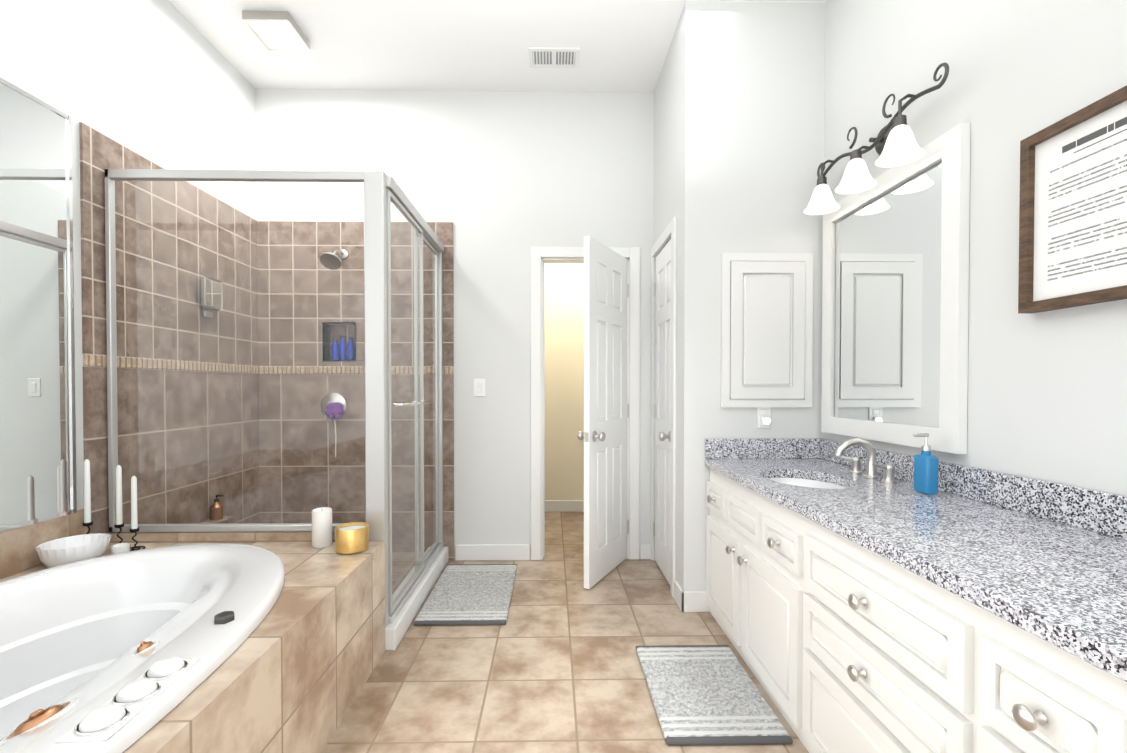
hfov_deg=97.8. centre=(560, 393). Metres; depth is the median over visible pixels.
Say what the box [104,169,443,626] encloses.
shower enclosure
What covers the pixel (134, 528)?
taper candle
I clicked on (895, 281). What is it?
vanity mirror
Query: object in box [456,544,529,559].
baseboard
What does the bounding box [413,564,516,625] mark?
area rug
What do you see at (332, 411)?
loofah
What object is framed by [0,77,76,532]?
mirror
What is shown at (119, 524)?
taper candle
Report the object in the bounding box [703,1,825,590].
wall
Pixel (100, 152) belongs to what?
shower wall tile
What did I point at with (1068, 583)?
countertop
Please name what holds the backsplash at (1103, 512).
attached to the wall at (1047, 397)
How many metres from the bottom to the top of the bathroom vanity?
0.760 m
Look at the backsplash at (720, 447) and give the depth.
2.55 m
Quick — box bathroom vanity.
[706,466,1126,752]
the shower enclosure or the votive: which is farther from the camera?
the shower enclosure
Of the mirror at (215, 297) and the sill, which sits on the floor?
the sill
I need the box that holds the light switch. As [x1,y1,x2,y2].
[474,379,485,395]
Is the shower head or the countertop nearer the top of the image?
the shower head
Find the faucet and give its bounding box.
[835,437,896,483]
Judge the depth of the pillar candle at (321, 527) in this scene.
2.09 m
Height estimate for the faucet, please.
0.165 m
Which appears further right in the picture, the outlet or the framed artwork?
the framed artwork
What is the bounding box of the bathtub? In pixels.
[0,543,284,752]
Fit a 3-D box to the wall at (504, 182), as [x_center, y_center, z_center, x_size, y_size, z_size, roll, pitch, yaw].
[-0.698,-0.452,3.365,2.660,3.160,0.100,0,1,-1]
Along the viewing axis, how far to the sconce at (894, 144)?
2.02 m
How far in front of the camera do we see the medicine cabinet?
2.54 m
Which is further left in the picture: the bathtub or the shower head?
the bathtub
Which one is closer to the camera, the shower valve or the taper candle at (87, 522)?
the taper candle at (87, 522)
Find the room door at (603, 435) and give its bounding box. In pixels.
[577,236,628,588]
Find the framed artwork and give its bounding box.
[1018,85,1126,313]
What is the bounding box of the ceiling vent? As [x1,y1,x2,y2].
[528,47,579,67]
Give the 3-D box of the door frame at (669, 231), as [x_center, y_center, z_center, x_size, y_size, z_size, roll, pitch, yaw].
[0.630,0.075,3.034,0.016,2.115,0.621,0,1,-1]
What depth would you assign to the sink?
2.19 m
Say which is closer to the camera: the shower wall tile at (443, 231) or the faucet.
the faucet
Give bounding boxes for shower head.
[320,249,347,269]
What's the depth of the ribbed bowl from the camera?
1.88 m
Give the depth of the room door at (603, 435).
3.01 m
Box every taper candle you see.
[82,459,92,533]
[114,463,130,544]
[130,476,145,550]
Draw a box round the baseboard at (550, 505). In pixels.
[545,500,583,511]
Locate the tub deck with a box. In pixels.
[0,531,384,752]
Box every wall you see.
[0,0,256,509]
[255,88,653,559]
[545,263,583,499]
[654,1,704,590]
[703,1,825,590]
[823,0,1126,495]
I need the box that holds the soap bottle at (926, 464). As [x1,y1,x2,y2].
[913,433,938,494]
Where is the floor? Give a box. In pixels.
[322,512,808,752]
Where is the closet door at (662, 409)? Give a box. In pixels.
[653,239,670,584]
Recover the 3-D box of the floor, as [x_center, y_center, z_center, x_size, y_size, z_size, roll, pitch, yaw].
[-0.301,1.183,1.482,3.588,0.060,6.550,0,1,-1]
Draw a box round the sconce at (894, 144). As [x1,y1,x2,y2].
[803,62,948,214]
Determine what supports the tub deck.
on the floor
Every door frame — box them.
[531,247,639,559]
[651,216,676,597]
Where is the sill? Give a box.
[385,546,447,650]
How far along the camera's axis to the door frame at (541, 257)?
3.32 m
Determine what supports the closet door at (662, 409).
in the wall at (679, 101)
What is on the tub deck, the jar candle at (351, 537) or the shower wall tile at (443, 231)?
the jar candle at (351, 537)
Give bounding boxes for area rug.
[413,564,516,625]
[636,645,792,745]
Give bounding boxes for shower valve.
[320,393,345,418]
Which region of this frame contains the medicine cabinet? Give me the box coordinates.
[721,253,812,406]
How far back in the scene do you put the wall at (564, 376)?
4.62 m
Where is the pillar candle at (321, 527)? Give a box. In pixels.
[312,507,331,547]
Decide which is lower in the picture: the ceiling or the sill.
the sill
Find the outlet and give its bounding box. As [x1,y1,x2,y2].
[757,407,770,427]
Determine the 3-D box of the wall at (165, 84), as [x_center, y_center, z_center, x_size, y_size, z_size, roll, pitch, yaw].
[-2.034,-0.417,0.774,0.100,3.160,5.237,0,1,-1]
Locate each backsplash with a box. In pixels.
[705,438,820,457]
[821,438,1126,537]
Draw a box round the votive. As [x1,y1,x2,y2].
[111,543,129,553]
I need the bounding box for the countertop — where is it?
[705,458,1126,673]
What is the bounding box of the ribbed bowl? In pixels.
[36,533,111,567]
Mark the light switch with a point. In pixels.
(479, 387)
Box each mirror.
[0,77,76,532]
[201,276,222,317]
[821,123,970,453]
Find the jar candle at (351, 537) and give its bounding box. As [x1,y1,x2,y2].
[335,522,368,554]
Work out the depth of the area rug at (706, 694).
1.82 m
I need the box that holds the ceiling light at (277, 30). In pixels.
[242,11,309,50]
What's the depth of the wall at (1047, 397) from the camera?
1.54 m
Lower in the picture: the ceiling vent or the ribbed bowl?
the ribbed bowl
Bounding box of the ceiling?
[168,0,826,91]
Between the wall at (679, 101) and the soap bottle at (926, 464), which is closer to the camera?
the soap bottle at (926, 464)
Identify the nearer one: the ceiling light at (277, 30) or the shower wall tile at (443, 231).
the ceiling light at (277, 30)
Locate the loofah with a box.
[325,400,344,456]
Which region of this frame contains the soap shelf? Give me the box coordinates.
[198,494,233,523]
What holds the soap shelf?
attached to the wall at (165, 84)
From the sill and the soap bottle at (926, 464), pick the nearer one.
the soap bottle at (926, 464)
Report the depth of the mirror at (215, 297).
2.77 m
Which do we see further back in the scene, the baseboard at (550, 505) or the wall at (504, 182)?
the baseboard at (550, 505)
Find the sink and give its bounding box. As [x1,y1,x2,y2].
[765,474,848,485]
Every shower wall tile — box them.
[0,122,259,578]
[257,221,453,560]
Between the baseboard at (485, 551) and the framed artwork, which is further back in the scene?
the baseboard at (485, 551)
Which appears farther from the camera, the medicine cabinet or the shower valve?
the shower valve

